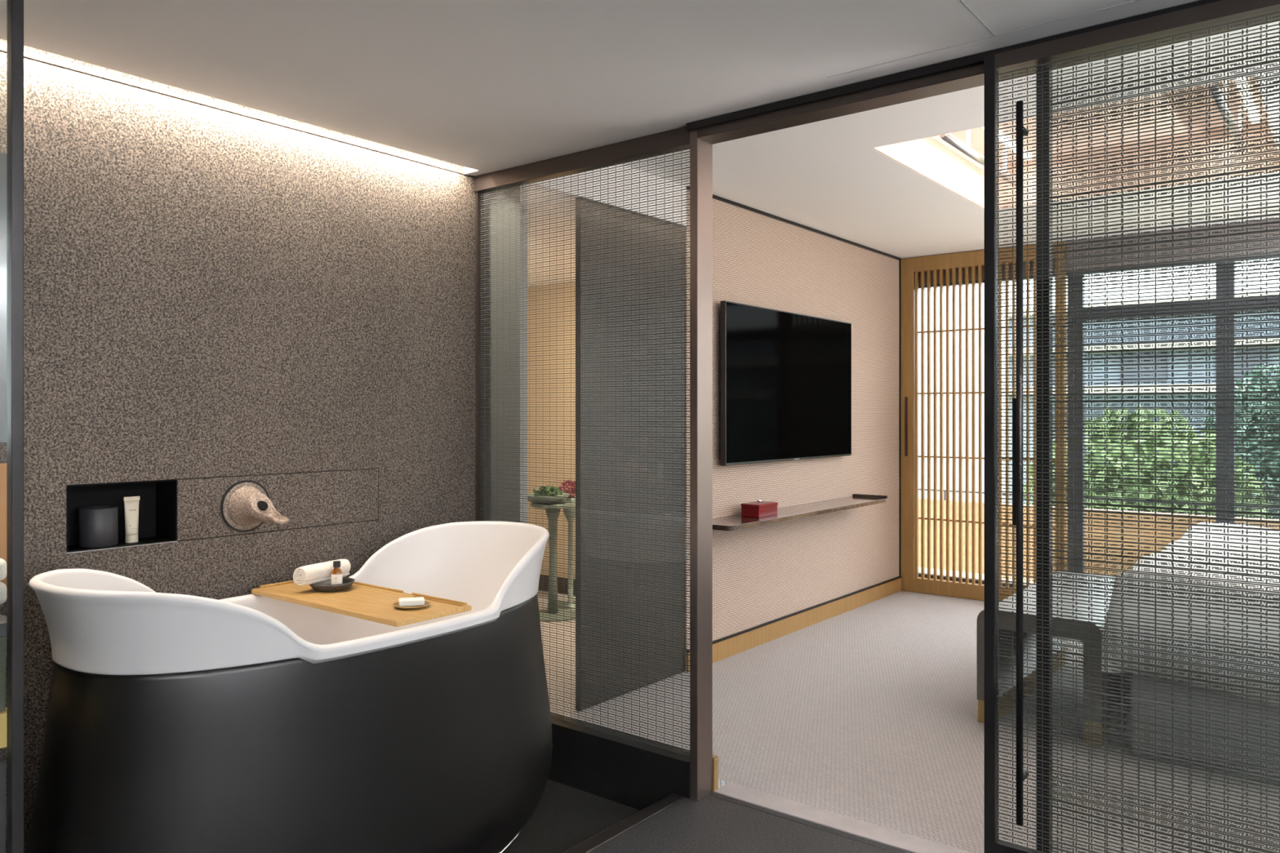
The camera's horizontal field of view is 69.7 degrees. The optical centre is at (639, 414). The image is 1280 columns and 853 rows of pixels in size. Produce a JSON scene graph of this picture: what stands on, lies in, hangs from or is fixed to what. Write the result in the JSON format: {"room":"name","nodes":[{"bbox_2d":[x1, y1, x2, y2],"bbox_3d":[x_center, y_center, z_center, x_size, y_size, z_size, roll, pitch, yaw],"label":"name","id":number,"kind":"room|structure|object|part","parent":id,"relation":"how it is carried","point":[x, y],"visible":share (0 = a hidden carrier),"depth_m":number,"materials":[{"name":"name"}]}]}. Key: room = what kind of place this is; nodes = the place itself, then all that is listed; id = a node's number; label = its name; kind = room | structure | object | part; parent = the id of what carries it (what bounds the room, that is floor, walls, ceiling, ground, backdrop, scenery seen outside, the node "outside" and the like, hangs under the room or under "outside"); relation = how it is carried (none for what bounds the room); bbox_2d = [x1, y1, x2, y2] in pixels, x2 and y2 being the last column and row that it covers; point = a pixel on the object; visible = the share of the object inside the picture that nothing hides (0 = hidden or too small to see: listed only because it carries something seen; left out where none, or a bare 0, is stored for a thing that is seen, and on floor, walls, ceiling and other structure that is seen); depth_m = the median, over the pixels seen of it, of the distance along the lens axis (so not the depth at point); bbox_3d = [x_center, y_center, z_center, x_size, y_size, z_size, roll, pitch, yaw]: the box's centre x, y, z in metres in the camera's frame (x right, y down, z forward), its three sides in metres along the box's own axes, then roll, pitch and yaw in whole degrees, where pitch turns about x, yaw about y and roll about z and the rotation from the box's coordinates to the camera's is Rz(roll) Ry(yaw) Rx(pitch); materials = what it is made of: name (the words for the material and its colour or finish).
{"room":"hotel bathroom","nodes":[
{"label":"hotel bathroom","id":0,"kind":"room"},
{"bbox_2d":[0,39,475,852],"bbox_3d":[-2.333,0.120,2.178,0.240,2.800,4.940,0,0,38],"label":"wall","id":1,"kind":"structure","parent":0,"point":[219,294],"depth_m":3.13,"materials":[{"name":"stone"}]},
{"bbox_2d":[0,152,6,442],"bbox_3d":[-2.253,-0.330,2.058,0.030,0.820,1.450,0,0,38],"label":"wall mirror","id":2,"kind":"object","parent":1,"relation":"attached to","point":[2,156],"visible":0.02,"depth_m":2.60,"materials":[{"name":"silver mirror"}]},
{"bbox_2d":[0,462,6,585],"bbox_3d":[-2.250,0.312,2.055,0.038,0.344,1.450,0,0,38],"label":"panel","id":3,"kind":"object","parent":1,"relation":"attached to","point":[2,466],"visible":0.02,"depth_m":2.60,"materials":[{"name":"brown wood"}]},
{"bbox_2d":[78,506,118,547],"bbox_3d":[-1.709,0.353,2.898,0.108,0.119,0.108,0,0,38],"label":"cup","id":4,"kind":"object","parent":1,"relation":"in","point":[98,526],"visible":1,"depth_m":2.86,"materials":[{"name":"grey ceramic"}]},
{"bbox_3d":[-1.623,0.417,2.890,0.004,0.002,0.329,0,0,38],"label":"edge trim","id":5,"kind":"part","parent":1,"relation":"part of","materials":[{"name":"silver metal"}]},
{"bbox_2d":[123,496,139,542],"bbox_3d":[-1.642,0.340,2.968,0.038,0.147,0.037,0,0,-7],"label":"tube","id":6,"kind":"object","parent":1,"relation":"in","point":[131,504],"visible":1,"depth_m":2.96,"materials":[{"name":"beige plastic"}]},
{"bbox_2d":[220,480,289,532],"bbox_3d":[-1.276,0.320,3.126,0.248,0.181,0.181,0,0,38],"label":"spout","id":7,"kind":"object","parent":1,"relation":"attached to","point":[246,505],"visible":1,"depth_m":3.15,"materials":[{"name":"beige stone"}]},
{"bbox_3d":[-1.372,0.320,3.201,0.004,0.168,0.168,0,0,38],"label":"wall plate","id":8,"kind":"part","parent":7,"relation":"part of","materials":[{"name":"stone"}]},
{"bbox_3d":[-1.275,0.320,3.124,0.245,0.138,0.134,0,0,38],"label":"spout","id":9,"kind":"part","parent":7,"relation":"part of","materials":[{"name":"beige stone"}]},
{"bbox_2d":[257,500,268,510],"bbox_3d":[-1.293,0.316,3.139,0.040,0.041,0.037,0,0,38],"label":"outlet","id":10,"kind":"object","parent":7,"relation":"attached to","point":[261,504],"depth_m":3.13,"materials":[{"name":"black metal"}]},
{"bbox_2d":[484,184,527,523],"bbox_3d":[-0.680,0.185,4.126,0.450,2.390,0.045,0,0,38],"label":"wall","id":11,"kind":"structure","parent":0,"point":[489,407],"depth_m":4.02,"materials":[{"name":"grey"}]},
{"bbox_2d":[527,282,575,579],"bbox_3d":[-0.310,0.185,6.922,2.955,2.390,0.100,0,0,38],"label":"wall","id":12,"kind":"structure","parent":0,"point":[569,284],"depth_m":7.16,"materials":[{"name":"beige"}]},
{"bbox_2d":[537,574,575,595],"bbox_3d":[-0.345,1.320,6.877,2.955,0.120,0.015,0,0,38],"label":"baseboard","id":13,"kind":"structure","parent":12,"relation":"attached to","point":[562,579],"depth_m":7.08,"materials":[{"name":"black wood"}]},
{"bbox_2d":[503,778,639,852],"bbox_3d":[-1.824,1.510,1.753,1.085,0.060,4.900,0,0,38],"label":"floor","id":14,"kind":"structure","parent":0,"point":[565,816],"depth_m":3.35,"materials":[{"name":"tile"}]},
{"bbox_2d":[0,636,6,852],"bbox_3d":[-2.094,1.000,1.831,0.555,0.960,1.290,0,0,38],"label":"vanity cabinet","id":15,"kind":"object","parent":14,"relation":"on","point":[2,639],"visible":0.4,"depth_m":2.17,"materials":[{"name":"grey"}]},
{"bbox_2d":[0,636,5,711],"bbox_3d":[-2.105,0.610,1.833,0.535,0.180,1.280,0,0,38],"label":"open shelf","id":16,"kind":"object","parent":15,"relation":"attached to","point":[2,639],"depth_m":2.17,"materials":[{"name":"grey"}]},
{"bbox_2d":[0,614,6,637],"bbox_3d":[-2.088,0.502,1.830,0.565,0.034,1.295,0,0,38],"label":"countertop","id":17,"kind":"structure","parent":15,"relation":"on","point":[2,618],"depth_m":2.14,"materials":[{"name":"grey"}]},
{"bbox_2d":[0,582,6,604],"bbox_3d":[-1.809,0.455,2.310,0.300,0.059,0.295,0,0,38],"label":"folded towel","id":18,"kind":"object","parent":17,"relation":"on","point":[2,586],"visible":0.81,"depth_m":2.32,"materials":[{"name":"beige fabric"}]},
{"bbox_2d":[0,558,6,580],"bbox_3d":[-1.809,0.395,2.310,0.300,0.059,0.295,0,0,38],"label":"folded towel","id":19,"kind":"object","parent":18,"relation":"on","point":[2,562],"visible":0.81,"depth_m":2.32,"materials":[{"name":"beige fabric"}]},
{"bbox_3d":[-2.094,0.740,1.831,0.555,0.080,1.290,0,0,38],"label":"drawer","id":20,"kind":"part","parent":15,"relation":"part of","materials":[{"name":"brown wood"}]},
{"bbox_2d":[26,520,552,852],"bbox_3d":[-0.961,0.948,2.887,0.899,1.065,1.655,0,0,38],"label":"bathtub","id":21,"kind":"object","parent":14,"relation":"on","point":[176,723],"visible":0.94,"depth_m":2.39,"materials":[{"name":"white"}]},
{"bbox_2d":[251,580,471,626],"bbox_3d":[-0.918,0.596,2.975,0.790,0.024,0.282,0,0,38],"label":"tray","id":22,"kind":"object","parent":21,"relation":"on","point":[363,601],"visible":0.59,"depth_m":2.89,"materials":[{"name":"brown wood"}]},
{"bbox_2d":[309,577,355,591],"bbox_3d":[-1.040,0.576,3.102,0.149,0.028,0.149,0,0,38],"label":"shallow bowl","id":23,"kind":"object","parent":22,"relation":"on","point":[325,586],"visible":0.79,"depth_m":3.05,"materials":[{"name":"grey ceramic"}]},
{"bbox_2d":[293,559,351,585],"bbox_3d":[-1.071,0.532,3.098,0.062,0.068,0.184,0,0,38],"label":"rolled towel","id":24,"kind":"object","parent":23,"relation":"in","point":[317,572],"visible":0.88,"depth_m":3.06,"materials":[{"name":"beige fabric"}]},
{"bbox_2d":[331,560,342,589],"bbox_3d":[-1.011,0.535,3.063,0.036,0.092,0.036,0,0,38],"label":"bottle","id":25,"kind":"object","parent":23,"relation":"in","point":[336,573],"visible":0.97,"depth_m":3.05,"materials":[{"name":"orange glass"}]},
{"bbox_2d":[392,600,430,608],"bbox_3d":[-0.700,0.585,2.815,0.111,0.010,0.111,0,0,38],"label":"soap dish","id":26,"kind":"object","parent":22,"relation":"on","point":[426,602],"visible":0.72,"depth_m":2.79,"materials":[{"name":"beige ceramic"}]},
{"bbox_2d":[398,596,424,606],"bbox_3d":[-0.700,0.575,2.815,0.076,0.019,0.046,0,0,-16],"label":"soap bar","id":27,"kind":"object","parent":26,"relation":"on","point":[406,602],"visible":1,"depth_m":2.80,"materials":[{"name":"white"}]},
{"bbox_2d":[0,0,1279,287],"bbox_3d":[0.320,-1.260,2.833,9.000,0.500,9.250,0,0,38],"label":"ceiling","id":28,"kind":"structure","parent":0,"point":[477,86],"depth_m":2.95,"materials":[{"name":"white paint"}]},
{"bbox_2d":[6,0,23,852],"bbox_3d":[-1.672,0.170,1.158,0.028,2.416,1.554,0,0,38],"label":"door frame","id":29,"kind":"structure","parent":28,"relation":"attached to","point":[15,8],"depth_m":1.75,"materials":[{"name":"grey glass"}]},
{"bbox_2d":[940,129,984,166],"bbox_3d":[1.510,-1.311,4.407,0.085,0.133,0.603,0,0,38],"label":"lamp","id":30,"kind":"object","parent":28,"relation":"attached to","point":[961,146],"depth_m":4.58,"materials":[{"name":"silver metal"}]},
{"bbox_2d":[998,132,1016,187],"bbox_3d":[1.936,-1.362,4.949,0.085,0.235,0.302,0,0,38],"label":"lamp","id":31,"kind":"object","parent":28,"relation":"attached to","point":[1000,137],"depth_m":5.05,"materials":[{"name":"silver metal"}]},
{"bbox_2d":[1207,77,1259,154],"bbox_3d":[2.615,-1.392,4.050,0.085,0.175,1.500,0,0,38],"label":"lamp","id":32,"kind":"object","parent":28,"relation":"attached to","point":[1244,78],"visible":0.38,"depth_m":4.20,"materials":[{"name":"silver metal"}]},
{"bbox_2d":[588,792,911,852],"bbox_3d":[0.416,1.460,0.056,4.415,0.160,5.002,0,0,38],"label":"floor","id":33,"kind":"structure","parent":0,"point":[709,824],"depth_m":3.02,"materials":[{"name":"tile"}]},
{"bbox_2d":[473,126,689,756],"bbox_3d":[-0.256,0.170,3.687,1.160,2.420,0.056,0,0,38],"label":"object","id":34,"kind":"structure","parent":33,"relation":"on","point":[677,140],"depth_m":3.62,"materials":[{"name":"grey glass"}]},
{"bbox_3d":[-0.257,0.105,3.687,1.158,2.290,0.056,0,0,38],"label":"frame","id":35,"kind":"part","parent":34,"relation":"part of","materials":[{"name":"brown metal"}]},
{"bbox_2d":[548,712,689,810],"bbox_3d":[-0.250,1.395,3.695,1.158,0.290,0.100,0,0,38],"label":"trim","id":36,"kind":"structure","parent":34,"relation":"attached to","point":[630,773],"depth_m":3.51,"materials":[{"name":"black metal"}]},
{"bbox_2d":[689,129,712,800],"bbox_3d":[0.222,0.220,3.328,0.034,2.520,0.097,0,0,38],"label":"door frame","id":37,"kind":"structure","parent":34,"relation":"attached to","point":[700,151],"depth_m":3.30,"materials":[{"name":"brown metal"}]},
{"bbox_2d":[712,754,718,792],"bbox_3d":[0.266,1.317,3.374,0.034,0.125,0.027,0,0,38],"label":"baseboard","id":38,"kind":"structure","parent":34,"relation":"attached to","point":[715,758],"depth_m":3.36,"materials":[{"name":"brown wood"}]},
{"bbox_2d":[686,0,1221,131],"bbox_3d":[1.452,-1.028,2.283,3.260,0.025,0.016,0,0,38],"label":"trim","id":39,"kind":"structure","parent":34,"relation":"attached to","point":[976,59],"depth_m":2.79,"materials":[{"name":"black metal"}]},
{"bbox_2d":[563,793,684,852],"bbox_3d":[-1.374,1.458,1.399,0.060,0.165,4.900,0,0,38],"label":"trim","id":40,"kind":"structure","parent":33,"relation":"on","point":[606,835],"depth_m":3.08,"materials":[{"name":"black metal"}]},
{"bbox_2d":[714,782,971,852],"bbox_3d":[2.215,1.429,1.897,4.862,0.103,0.109,0,0,38],"label":"trim","id":41,"kind":"structure","parent":33,"relation":"on","point":[891,837],"depth_m":3.11,"materials":[{"name":"stone"}]},
{"bbox_2d":[1035,22,1279,852],"bbox_3d":[1.970,0.196,2.000,2.095,2.361,0.036,0,0,38],"label":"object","id":42,"kind":"structure","parent":33,"relation":"on","point":[1047,68],"depth_m":2.46,"materials":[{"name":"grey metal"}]},
{"bbox_2d":[710,795,897,852],"bbox_3d":[1.966,1.380,1.982,4.360,0.001,0.003,0,0,38],"label":"trim","id":43,"kind":"structure","parent":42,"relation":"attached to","point":[710,795],"depth_m":3.09,"materials":[{"name":"black metal"}]},
{"bbox_2d":[697,8,1279,144],"bbox_3d":[1.501,-1.012,2.318,3.226,0.055,0.100,0,0,38],"label":"door track","id":44,"kind":"structure","parent":42,"relation":"attached to","point":[970,77],"depth_m":2.84,"materials":[{"name":"brown metal"}]},
{"bbox_3d":[1.970,0.196,2.000,2.095,2.361,0.036,0,0,38],"label":"frame","id":45,"kind":"part","parent":42,"relation":"part of","materials":[{"name":"black metal"}]},
{"bbox_2d":[984,0,1279,852],"bbox_3d":[1.419,0.177,2.243,1.142,2.381,0.078,0,0,38],"label":"door","id":46,"kind":"structure","parent":42,"relation":"in","point":[1223,10],"depth_m":2.40,"materials":[{"name":"black metal"}]},
{"bbox_3d":[1.041,0.130,2.532,0.020,0.350,0.038,0,0,38],"label":"latch pull","id":47,"kind":"part","parent":46,"relation":"part of","materials":[{"name":"black plastic"}]},
{"bbox_3d":[1.036,0.133,2.506,0.019,1.970,0.019,0,0,38],"label":"handle","id":48,"kind":"part","parent":46,"relation":"part of","materials":[{"name":"black metal"}]},
{"bbox_3d":[1.432,1.286,2.260,1.082,0.163,0.030,0,0,38],"label":"rail","id":49,"kind":"part","parent":46,"relation":"part of","materials":[{"name":"black metal"}]},
{"bbox_3d":[1.432,-0.993,2.260,1.082,0.041,0.030,0,0,38],"label":"rail","id":50,"kind":"part","parent":46,"relation":"part of","materials":[{"name":"brown metal"}]},
{"bbox_2d":[684,190,898,671],"bbox_3d":[1.091,0.080,6.152,0.200,2.600,2.980,0,0,38],"label":"wall","id":51,"kind":"structure","parent":0,"point":[762,574],"depth_m":5.95,"materials":[{"name":"beige paint"}]},
{"bbox_2d":[575,196,684,710],"bbox_3d":[-0.029,0.184,4.600,0.030,2.384,0.840,0,0,38],"label":"door","id":52,"kind":"structure","parent":51,"relation":"in","point":[637,388],"depth_m":4.52,"materials":[{"name":"grey glass"}]},
{"bbox_3d":[-0.286,0.184,4.272,0.030,2.384,0.007,0,0,38],"label":"edge trim","id":53,"kind":"part","parent":52,"relation":"part of","materials":[{"name":"grey metal"}]},
{"bbox_2d":[720,300,851,465],"bbox_3d":[0.944,-0.173,5.746,0.069,0.917,1.600,0,0,38],"label":"television","id":54,"kind":"object","parent":51,"relation":"attached to","point":[785,377],"visible":1,"depth_m":5.59,"materials":[{"name":"black plastic"}]},
{"bbox_2d":[686,577,901,672],"bbox_3d":[1.145,1.327,6.048,0.013,0.105,2.885,0,0,38],"label":"baseboard","id":55,"kind":"structure","parent":51,"relation":"attached to","point":[726,648],"depth_m":5.86,"materials":[{"name":"brown wood"}]},
{"bbox_2d":[686,186,901,260],"bbox_3d":[1.143,-1.211,6.047,0.012,0.018,2.880,0,0,38],"label":"trim","id":56,"kind":"structure","parent":51,"relation":"attached to","point":[714,197],"depth_m":5.86,"materials":[{"name":"black metal"}]},
{"bbox_2d":[686,575,901,653],"bbox_3d":[1.146,1.268,6.048,0.015,0.013,2.885,0,0,38],"label":"trim","id":57,"kind":"structure","parent":51,"relation":"attached to","point":[756,627],"depth_m":5.87,"materials":[{"name":"black metal"}]},
{"bbox_2d":[712,493,887,530],"bbox_3d":[0.995,0.588,5.661,0.254,0.045,2.020,0,0,38],"label":"wall shelf","id":58,"kind":"object","parent":51,"relation":"attached to","point":[735,522],"visible":0.9,"depth_m":5.55,"materials":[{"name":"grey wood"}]},
{"bbox_2d":[741,498,777,517],"bbox_3d":[0.688,0.531,5.285,0.120,0.103,0.213,0,0,38],"label":"box","id":59,"kind":"object","parent":58,"relation":"on","point":[759,508],"visible":1,"depth_m":5.22,"materials":[{"name":"red"}]},
{"bbox_3d":[0.688,0.518,5.285,0.120,0.017,0.213,0,0,38],"label":"lid","id":60,"kind":"part","parent":59,"relation":"part of","materials":[{"name":"red paint"}]},
{"bbox_3d":[1.615,0.574,6.449,0.254,0.018,0.016,0,0,38],"label":"rail","id":61,"kind":"part","parent":58,"relation":"part of","materials":[{"name":"brown wood"}]},
{"bbox_2d":[898,260,901,576],"bbox_3d":[2.032,0.030,7.179,0.009,2.500,0.012,0,0,38],"label":"trim","id":62,"kind":"structure","parent":51,"relation":"attached to","point":[900,261],"depth_m":7.18,"materials":[{"name":"black metal"}]},
{"bbox_2d":[537,590,1279,852],"bbox_3d":[1.885,1.460,4.824,9.000,0.160,4.085,0,0,38],"label":"floor","id":63,"kind":"structure","parent":0,"point":[868,713],"depth_m":4.05,"materials":[{"name":"carpet"}]},
{"bbox_2d":[529,501,575,622],"bbox_3d":[-0.596,0.994,6.295,0.380,0.772,0.380,0,0,38],"label":"pedestal table","id":64,"kind":"object","parent":63,"relation":"on","point":[562,503],"visible":0.54,"depth_m":6.27,"materials":[{"name":"green metal"}]},
{"bbox_2d":[527,484,569,503],"bbox_3d":[-0.646,0.547,6.296,0.330,0.121,0.330,0,0,38],"label":"bowl","id":65,"kind":"object","parent":64,"relation":"on","point":[548,489],"visible":0.58,"depth_m":6.22,"materials":[{"name":"green metal"}]},
{"bbox_2d":[558,480,575,608],"bbox_3d":[-0.501,0.925,6.627,0.220,0.909,0.220,0,0,38],"label":"pedestal table","id":66,"kind":"object","parent":63,"relation":"on","point":[567,481],"visible":0.4,"depth_m":6.61,"materials":[{"name":"green metal"}]},
{"bbox_2d":[977,571,1130,746],"bbox_3d":[2.107,1.123,4.463,0.515,0.515,1.280,0,0,38],"label":"bench","id":67,"kind":"object","parent":63,"relation":"on","point":[980,618],"visible":0.28,"depth_m":4.11,"materials":[{"name":"grey leather"}]},
{"bbox_2d":[1101,522,1279,784],"bbox_3d":[3.527,0.805,3.842,2.445,1.150,2.400,0,0,38],"label":"bed","id":68,"kind":"object","parent":63,"relation":"on","point":[1204,523],"visible":0.44,"depth_m":3.56,"materials":[{"name":"grey fabric"}]},
{"bbox_2d":[918,567,1033,583],"bbox_3d":[4.766,1.490,6.061,14.000,0.180,1.180,0,0,38],"label":"floor","id":69,"kind":"structure","parent":0,"point":[919,568],"depth_m":8.04,"materials":[{"name":"beige wood"}]},
{"bbox_2d":[918,498,1279,578],"bbox_3d":[5.100,1.090,6.485,14.000,0.620,0.100,0,0,38],"label":"wall","id":70,"kind":"structure","parent":0,"point":[919,500],"depth_m":7.71,"materials":[{"name":"brown wood"}]},
{"bbox_2d":[918,488,1279,513],"bbox_3d":[5.096,0.733,6.481,14.000,0.095,0.020,0,0,38],"label":"rail","id":71,"kind":"object","parent":70,"relation":"on","point":[931,490],"visible":0.18,"depth_m":7.40,"materials":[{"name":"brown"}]},
{"bbox_3d":[2.760,0.740,8.319,0.015,0.080,0.012,0,0,38],"label":"post","id":72,"kind":"part","parent":71,"relation":"part of","materials":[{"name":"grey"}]},
{"bbox_2d":[918,253,1279,285],"bbox_3d":[4.389,-1.115,5.537,6.145,0.210,0.110,0,0,38],"label":"wall","id":73,"kind":"structure","parent":0,"point":[1024,264],"depth_m":6.96,"materials":[{"name":"grey"}]},
{"bbox_2d":[901,242,1066,600],"bbox_3d":[2.522,0.081,6.837,1.198,2.592,0.063,0,0,38],"label":"door","id":74,"kind":"structure","parent":73,"relation":"in","point":[910,267],"depth_m":6.96,"materials":[{"name":"brown wood"}]},
{"bbox_3d":[2.073,0.095,7.153,0.022,0.460,0.005,0,0,38],"label":"handle","id":75,"kind":"part","parent":74,"relation":"part of","materials":[{"name":"brown metal"}]},
{"bbox_2d":[918,271,1075,588],"bbox_3d":[2.613,0.145,6.914,1.240,2.310,0.060,0,0,38],"label":"window","id":76,"kind":"structure","parent":73,"relation":"in","point":[1068,276],"depth_m":6.53,"materials":[{"name":"grey"}]},
{"bbox_2d":[1075,258,1225,572],"bbox_3d":[3.454,0.145,6.253,0.900,2.310,0.060,0,0,38],"label":"window","id":77,"kind":"structure","parent":73,"relation":"in","point":[1219,262],"depth_m":6.35,"materials":[{"name":"grey metal"}]},
{"bbox_2d":[1066,218,1279,271],"bbox_3d":[4.843,-1.115,5.059,4.640,0.210,0.080,0,0,38],"label":"trim","id":78,"kind":"structure","parent":73,"relation":"attached to","point":[1272,220],"depth_m":6.05,"materials":[{"name":"grey"}]},
{"bbox_2d":[1225,253,1279,523],"bbox_3d":[4.319,0.145,5.573,1.300,2.310,0.060,0,0,38],"label":"window","id":79,"kind":"structure","parent":73,"relation":"in","point":[1274,257],"depth_m":5.93,"materials":[{"name":"grey metal"}]},
{"label":"outside","id":80,"kind":"structure","parent":0,"visible":0},
{"bbox_3d":[24.200,4.480,30.775,80.000,0.200,61.700,0,0,38],"label":"floor","id":81,"kind":"structure","parent":80,"visible":0},
{"bbox_2d":[1008,292,1279,509],"bbox_3d":[23.582,0.570,24.327,25.400,7.620,8.600,0,0,38],"label":"apartment building","id":82,"kind":"structure","parent":81,"relation":"on","point":[1268,293],"depth_m":26.43,"materials":[{"name":"grey concrete"}]},
{"bbox_2d":[1023,404,1272,518],"bbox_3d":[5.764,2.136,10.728,2.780,4.506,2.570,0,0,38],"label":"bushes","id":83,"kind":"object","parent":81,"relation":"on","point":[1140,411],"visible":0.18,"depth_m":10.19,"materials":[{"name":"green plant"}]},
{"bbox_2d":[1203,356,1279,519],"bbox_3d":[9.428,1.749,12.933,2.768,5.280,2.528,0,0,26],"label":"tree","id":84,"kind":"object","parent":81,"relation":"on","point":[1259,366],"visible":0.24,"depth_m":12.79,"materials":[{"name":"green plant"}]},
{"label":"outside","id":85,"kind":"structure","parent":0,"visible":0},
{"bbox_2d":[918,281,1005,503],"bbox_3d":[1.465,-0.860,9.547,4.500,4.520,0.180,0,0,38],"label":"wall","id":86,"kind":"structure","parent":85,"point":[1003,284],"depth_m":8.33,"materials":[{"name":"white paper"}]}
]}

